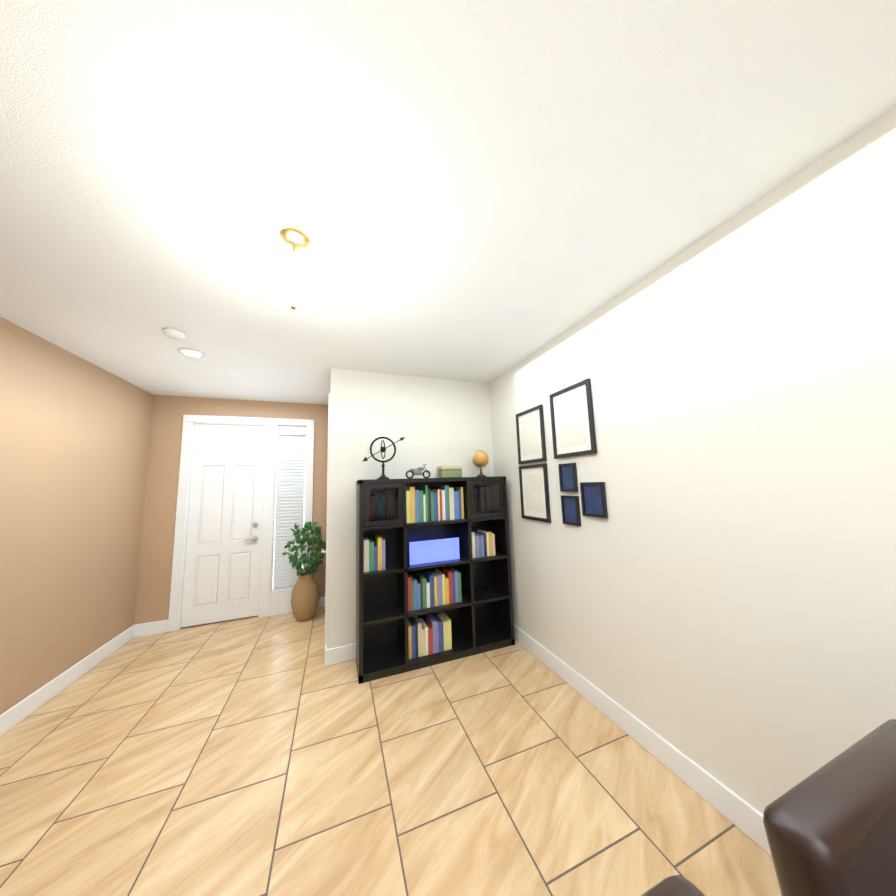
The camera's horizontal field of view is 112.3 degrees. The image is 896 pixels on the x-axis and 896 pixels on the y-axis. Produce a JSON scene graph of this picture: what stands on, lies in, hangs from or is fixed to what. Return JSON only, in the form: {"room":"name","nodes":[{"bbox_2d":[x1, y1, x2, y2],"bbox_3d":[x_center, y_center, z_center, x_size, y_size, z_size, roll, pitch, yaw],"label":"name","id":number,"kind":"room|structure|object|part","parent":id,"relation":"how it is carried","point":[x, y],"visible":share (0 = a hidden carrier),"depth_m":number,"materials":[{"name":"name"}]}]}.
{"room":"living room","nodes":[
{"label":"living room","id":0,"kind":"room"},
{"bbox_2d":[0,317,152,714],"bbox_3d":[-1.306,-0.076,-2.603,0.120,2.740,13.220,1,-7,-20],"label":"wall","id":1,"kind":"structure","parent":0,"point":[74,437],"depth_m":2.43,"materials":[{"name":"beige paint"}]},
{"bbox_2d":[0,625,134,735],"bbox_3d":[-2.502,1.675,0.753,0.016,0.135,5.480,1,-7,-20],"label":"baseboard","id":2,"kind":"structure","parent":1,"relation":"attached to","point":[13,716],"depth_m":2.40,"materials":[{"name":"white wood"}]},
{"bbox_2d":[133,395,327,624],"bbox_3d":[-2.525,0.737,3.879,2.130,2.740,0.120,1,-7,-20],"label":"wall","id":3,"kind":"structure","parent":0,"point":[152,600],"depth_m":3.60,"materials":[{"name":"beige paint"}]},
{"bbox_2d":[134,620,167,637],"bbox_3d":[-3.305,2.011,3.347,0.294,0.135,0.016,1,-7,-20],"label":"baseboard","id":4,"kind":"structure","parent":3,"relation":"attached to","point":[149,628],"depth_m":3.34,"materials":[{"name":"white wood"}]},
{"bbox_2d":[181,424,265,628],"bbox_3d":[-2.756,0.895,3.737,0.772,2.404,0.104,1,-7,-20],"label":"entry door","id":5,"kind":"structure","parent":3,"relation":"in","point":[222,567],"depth_m":3.73,"materials":[{"name":"white wood"}]},
{"bbox_3d":[-2.485,1.147,3.779,0.150,0.064,0.054,1,-7,-20],"label":"lever","id":6,"kind":"part","parent":5,"relation":"part of","materials":[{"name":"silver metal"}]},
{"bbox_2d":[167,414,313,631],"bbox_3d":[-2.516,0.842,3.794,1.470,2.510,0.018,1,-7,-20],"label":"door frame","id":7,"kind":"structure","parent":3,"relation":"attached to","point":[274,603],"depth_m":3.79,"materials":[{"name":"white wood"}]},
{"bbox_2d":[273,426,305,591],"bbox_3d":[-2.104,0.769,4.010,0.346,2.136,0.072,1,-7,-20],"label":"window blinds","id":8,"kind":"object","parent":3,"relation":"attached to","point":[290,496],"visible":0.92,"depth_m":4.01,"materials":[{"name":"white plastic"}]},
{"bbox_3d":[-2.070,1.813,3.883,0.330,0.025,0.035,1,-7,-20],"label":"blind rail","id":9,"kind":"part","parent":8,"relation":"part of","materials":[{"name":"white plastic"}]},
{"bbox_2d":[317,596,324,607],"bbox_3d":[-1.689,2.031,3.948,0.214,0.135,0.016,1,-7,-20],"label":"baseboard","id":10,"kind":"structure","parent":3,"relation":"attached to","point":[321,603],"depth_m":3.95,"materials":[{"name":"white wood"}]},
{"bbox_2d":[0,607,781,895],"bbox_3d":[1.738,1.350,-1.655,6.520,0.060,13.220,1,-7,-20],"label":"floor","id":11,"kind":"structure","parent":0,"point":[273,755],"depth_m":1.58,"materials":[{"name":"tile"}]},
{"bbox_2d":[282,521,325,621],"bbox_3d":[-1.760,1.494,3.714,0.511,1.149,0.514,1,-7,-20],"label":"potted plant","id":12,"kind":"object","parent":11,"relation":"on","point":[305,597],"visible":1,"depth_m":3.62,"materials":[{"name":"green plant"}]},
{"bbox_3d":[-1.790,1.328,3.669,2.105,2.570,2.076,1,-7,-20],"label":"plant stem","id":13,"kind":"part","parent":12,"relation":"part of","materials":[{"name":"green plant"}]},
{"bbox_3d":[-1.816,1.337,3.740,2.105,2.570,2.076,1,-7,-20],"label":"plant stem","id":14,"kind":"part","parent":12,"relation":"part of","materials":[{"name":"green plant"}]},
{"bbox_3d":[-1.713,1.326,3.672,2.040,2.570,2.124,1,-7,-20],"label":"plant stem","id":15,"kind":"part","parent":12,"relation":"part of","materials":[{"name":"green plant"}]},
{"bbox_2d":[356,476,514,683],"bbox_3d":[-0.122,1.109,2.916,1.450,1.620,0.372,1,-7,-20],"label":"bookcase","id":16,"kind":"object","parent":11,"relation":"on","point":[433,576],"visible":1,"depth_m":2.83,"materials":[{"name":"black laminate"}]},
{"bbox_3d":[-0.566,0.496,2.645,0.256,0.279,0.004,1,-7,-20],"label":"door glass","id":17,"kind":"part","parent":16,"relation":"part of","materials":[{"name":"clear glass"}]},
{"bbox_3d":[-0.567,0.496,2.646,0.340,0.363,0.018,1,-7,-20],"label":"door frame","id":18,"kind":"part","parent":16,"relation":"part of","materials":[{"name":"black wood"}]},
{"bbox_2d":[363,437,404,478],"bbox_3d":[-0.607,0.094,2.862,0.411,0.411,0.169,1,-7,-20],"label":"decorative piece","id":19,"kind":"object","parent":16,"relation":"on","point":[383,475],"visible":1,"depth_m":2.84,"materials":[{"name":"metal"}]},
{"bbox_2d":[402,490,410,523],"bbox_3d":[-0.398,0.552,2.842,0.036,0.292,0.170,1,-7,-20],"label":"books","id":20,"kind":"object","parent":16,"relation":"on","point":[408,492],"depth_m":2.77,"materials":[{"name":"yellow paper"}]},
{"bbox_2d":[405,486,415,522],"bbox_3d":[-0.363,0.537,2.873,0.046,0.327,0.200,1,-7,-20],"label":"books","id":21,"kind":"object","parent":16,"relation":"on","point":[411,492],"depth_m":2.78,"materials":[{"name":"yellow paper"}]},
{"bbox_2d":[411,489,419,522],"bbox_3d":[-0.313,0.549,2.864,0.039,0.297,0.152,1,-7,-20],"label":"books","id":22,"kind":"object","parent":16,"relation":"on","point":[415,493],"depth_m":2.79,"materials":[{"name":"blue paper"}]},
{"bbox_2d":[406,464,430,478],"bbox_3d":[-0.294,0.230,2.961,0.254,0.143,0.100,1,-7,-20],"label":"model","id":23,"kind":"object","parent":16,"relation":"on","point":[418,471],"visible":0.96,"depth_m":2.95},
{"bbox_2d":[413,490,423,522],"bbox_3d":[-0.285,0.559,2.904,0.039,0.286,0.209,1,-7,-20],"label":"books","id":24,"kind":"object","parent":16,"relation":"on","point":[420,494],"depth_m":2.80,"materials":[{"name":"blue paper"}]},
{"bbox_2d":[418,494,425,521],"bbox_3d":[-0.253,0.576,2.908,0.018,0.251,0.198,1,-7,-20],"label":"books","id":25,"kind":"object","parent":16,"relation":"on","point":[423,496],"depth_m":2.81,"materials":[{"name":"green paper"}]},
{"bbox_2d":[420,485,428,521],"bbox_3d":[-0.231,0.534,2.913,0.022,0.334,0.183,1,-7,-20],"label":"books","id":26,"kind":"object","parent":16,"relation":"on","point":[425,489],"depth_m":2.83,"materials":[{"name":"green paper"}]},
{"bbox_2d":[423,488,431,521],"bbox_3d":[-0.202,0.549,2.912,0.029,0.302,0.164,1,-7,-20],"label":"books","id":27,"kind":"object","parent":16,"relation":"on","point":[427,492],"depth_m":2.83,"materials":[{"name":"green paper"}]},
{"bbox_2d":[426,491,434,521],"bbox_3d":[-0.172,0.560,2.915,0.026,0.278,0.151,1,-7,-20],"label":"books","id":28,"kind":"object","parent":16,"relation":"on","point":[431,494],"depth_m":2.84,"materials":[{"name":"green paper"}]},
{"bbox_2d":[428,492,438,521],"bbox_3d":[-0.142,0.571,2.933,0.039,0.260,0.167,1,-7,-20],"label":"books","id":29,"kind":"object","parent":16,"relation":"on","point":[434,495],"depth_m":2.85,"materials":[{"name":"green paper"}]},
{"bbox_2d":[432,489,440,520],"bbox_3d":[-0.118,0.556,2.953,0.016,0.292,0.184,1,-7,-20],"label":"books","id":30,"kind":"object","parent":16,"relation":"on","point":[437,492],"depth_m":2.87,"materials":[{"name":"blue paper"}]},
{"bbox_2d":[432,489,442,520],"bbox_3d":[-0.104,0.556,2.977,0.022,0.296,0.219,1,-7,-20],"label":"books","id":31,"kind":"object","parent":16,"relation":"on","point":[439,492],"depth_m":2.87,"materials":[{"name":"blue paper"}]},
{"bbox_2d":[436,490,445,520],"bbox_3d":[-0.071,0.560,2.967,0.029,0.285,0.178,1,-7,-20],"label":"books","id":32,"kind":"object","parent":16,"relation":"on","point":[442,493],"depth_m":2.88,"materials":[{"name":"paper"}]},
{"bbox_2d":[437,485,447,520],"bbox_3d":[-0.056,0.541,2.997,0.016,0.329,0.218,1,-7,-20],"label":"books","id":33,"kind":"object","parent":16,"relation":"on","point":[444,488],"depth_m":2.90,"materials":[{"name":"white paper"}]},
{"bbox_2d":[441,485,449,520],"bbox_3d":[-0.026,0.537,2.980,0.025,0.331,0.165,1,-7,-20],"label":"books","id":34,"kind":"object","parent":16,"relation":"on","point":[446,488],"depth_m":2.90,"materials":[{"name":"white paper"}]},
{"bbox_2d":[442,487,454,519],"bbox_3d":[0.005,0.552,3.003,0.046,0.305,0.190,1,-7,-20],"label":"books","id":35,"kind":"object","parent":16,"relation":"on","point":[450,491],"depth_m":2.91,"materials":[{"name":"white paper"}]},
{"bbox_2d":[437,465,461,477],"bbox_3d":[0.016,0.243,3.074,0.230,0.125,0.150,1,-7,-20],"label":"decorative box","id":36,"kind":"object","parent":16,"relation":"on","point":[448,471],"visible":0.98,"depth_m":3.01,"materials":[{"name":"green fabric"}]},
{"bbox_3d":[0.015,0.206,3.079,0.230,0.050,0.150,1,-7,-20],"label":"lid","id":37,"kind":"part","parent":36,"relation":"part of","materials":[{"name":"beige fabric"}]},
{"bbox_2d":[447,491,459,519],"bbox_3d":[0.054,0.569,3.007,0.046,0.269,0.168,1,-7,-20],"label":"books","id":38,"kind":"object","parent":16,"relation":"on","point":[455,494],"depth_m":2.93,"materials":[{"name":"paper"}]},
{"bbox_2d":[452,490,461,519],"bbox_3d":[0.092,0.565,3.015,0.026,0.277,0.155,1,-7,-20],"label":"books","id":39,"kind":"object","parent":16,"relation":"on","point":[458,492],"depth_m":2.94,"materials":[{"name":"blue paper"}]},
{"bbox_2d":[455,487,464,518],"bbox_3d":[0.117,0.549,3.024,0.022,0.308,0.151,1,-7,-20],"label":"books","id":40,"kind":"object","parent":16,"relation":"on","point":[461,489],"depth_m":2.96,"materials":[{"name":"blue paper"}]},
{"bbox_2d":[472,450,488,476],"bbox_3d":[0.350,0.166,3.209,0.196,0.288,0.170,1,-7,-20],"label":"globe","id":41,"kind":"object","parent":16,"relation":"on","point":[480,458],"visible":0.96,"depth_m":3.16,"materials":[{"name":"brown wood"}]},
{"bbox_3d":[0.389,0.508,3.001,0.370,0.363,0.018,1,-7,-20],"label":"door frame","id":42,"kind":"part","parent":16,"relation":"part of","materials":[{"name":"black wood"}]},
{"bbox_3d":[0.389,0.508,3.000,0.286,0.279,0.004,1,-7,-20],"label":"door glass","id":43,"kind":"part","parent":16,"relation":"part of","materials":[{"name":"clear glass"}]},
{"bbox_2d":[641,875,705,895],"bbox_3d":[0.173,0.999,-0.014,0.440,1.124,0.492,1,-7,-20],"label":"chair","id":44,"kind":"object","parent":11,"relation":"on","point":[676,885],"visible":1,"depth_m":0.32,"materials":[{"name":"brown leather"}]},
{"bbox_2d":[763,719,895,895],"bbox_3d":[0.716,1.006,0.188,0.440,1.124,0.492,1,-7,-20],"label":"chair","id":45,"kind":"object","parent":11,"relation":"on","point":[830,828],"visible":1,"depth_m":0.38,"materials":[{"name":"brown leather"}]},
{"bbox_2d":[327,368,493,648],"bbox_3d":[-0.253,0.583,3.198,1.890,2.740,0.100,1,-7,-20],"label":"wall","id":46,"kind":"structure","parent":0,"point":[435,422],"depth_m":3.09,"materials":[{"name":"beige paint"}]},
{"bbox_2d":[324,643,355,665],"bbox_3d":[-0.255,1.867,2.966,1.786,0.135,0.016,1,-7,-20],"label":"baseboard","id":47,"kind":"structure","parent":46,"relation":"attached to","point":[340,654],"depth_m":2.69,"materials":[{"name":"white wood"}]},
{"bbox_2d":[0,0,895,404],"bbox_3d":[1.649,-1.439,-1.322,6.520,0.080,13.220,1,-7,-20],"label":"ceiling","id":48,"kind":"structure","parent":0,"point":[478,190],"depth_m":1.09,"materials":[{"name":"white paint"}]},
{"bbox_2d":[162,328,185,339],"bbox_3d":[-2.022,-0.840,2.220,0.130,0.034,0.130,1,-7,-20],"label":"smoke detector","id":49,"kind":"object","parent":48,"relation":"attached to","point":[173,333],"visible":1,"depth_m":2.19,"materials":[{"name":"white plastic"}]},
{"bbox_2d":[177,348,205,357],"bbox_3d":[-2.179,-0.806,2.554,0.188,0.011,0.188,1,-7,-20],"label":"recessed light","id":50,"kind":"object","parent":48,"relation":"in","point":[190,352],"visible":1,"depth_m":2.55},
{"bbox_2d":[249,224,333,312],"bbox_3d":[-0.712,-0.812,1.393,0.344,0.368,0.344,1,-7,-20],"label":"semi-flush ceiling light","id":51,"kind":"object","parent":48,"relation":"attached to","point":[293,284],"visible":1,"depth_m":1.31,"materials":[{"name":"white glass"}]},
{"bbox_3d":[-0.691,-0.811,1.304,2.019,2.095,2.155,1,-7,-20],"label":"arm","id":52,"kind":"part","parent":51,"relation":"part of"},
{"bbox_3d":[-0.709,-0.703,1.380,0.344,0.100,0.344,1,-7,-20],"label":"lamp shade","id":53,"kind":"part","parent":51,"relation":"part of","materials":[{"name":"white glass"}]},
{"bbox_2d":[489,108,895,814],"bbox_3d":[2.619,-0.126,-1.966,0.120,2.740,11.670,1,-7,-20],"label":"wall","id":54,"kind":"structure","parent":0,"point":[713,594],"depth_m":1.34,"materials":[{"name":"beige paint"}]},
{"bbox_2d":[516,405,546,463],"bbox_3d":[0.767,-0.111,2.810,0.022,0.500,0.400,1,-7,-20],"label":"framed certificate","id":55,"kind":"object","parent":54,"relation":"attached to","point":[531,443],"visible":0.98,"depth_m":2.79,"materials":[{"name":"white paper"}]},
{"bbox_2d":[519,463,550,522],"bbox_3d":[0.784,0.405,2.748,0.022,0.500,0.400,1,-7,-20],"label":"framed certificate","id":56,"kind":"object","parent":54,"relation":"attached to","point":[534,493],"visible":0.94,"depth_m":2.72,"materials":[{"name":"white paper"}]},
{"bbox_2d":[558,463,577,491],"bbox_3d":[0.936,0.231,2.344,0.022,0.220,0.170,1,-7,-20],"label":"framed photo","id":57,"kind":"object","parent":54,"relation":"attached to","point":[568,477],"visible":0.98,"depth_m":2.34,"materials":[{"name":"black plastic"}]},
{"bbox_2d":[561,495,580,525],"bbox_3d":[0.944,0.479,2.314,0.022,0.220,0.170,1,-7,-20],"label":"framed photo","id":58,"kind":"object","parent":54,"relation":"attached to","point":[570,506],"visible":0.92,"depth_m":2.31,"materials":[{"name":"black plastic"}]},
{"bbox_2d":[549,378,596,458],"bbox_3d":[0.950,-0.206,2.321,0.022,0.540,0.420,1,-7,-20],"label":"framed certificate","id":59,"kind":"object","parent":54,"relation":"attached to","point":[572,421],"visible":0.98,"depth_m":2.29,"materials":[{"name":"white paper"}]},
{"bbox_2d":[580,482,607,517],"bbox_3d":[1.021,0.361,2.111,0.022,0.240,0.200,1,-7,-20],"label":"framed photo","id":60,"kind":"object","parent":54,"relation":"attached to","point":[593,499],"visible":0.98,"depth_m":2.10,"materials":[{"name":"black plastic"}]},
{"bbox_2d":[514,624,771,855],"bbox_3d":[1.150,1.675,1.731,0.016,0.135,3.304,1,-7,-20],"label":"baseboard","id":61,"kind":"structure","parent":54,"relation":"attached to","point":[741,814],"depth_m":1.63,"materials":[{"name":"white wood"}]},
{"bbox_3d":[-1.331,0.660,3.555,0.120,2.740,1.330,1,-7,-20],"label":"wall","id":62,"kind":"structure","parent":0,"visible":0},
{"bbox_2d":[325,393,329,644],"bbox_3d":[-1.319,0.748,3.322,0.018,2.510,0.950,1,-7,-20],"label":"door frame","id":63,"kind":"structure","parent":62,"relation":"attached to","point":[327,521],"depth_m":2.88,"materials":[{"name":"white wood"}]}
]}

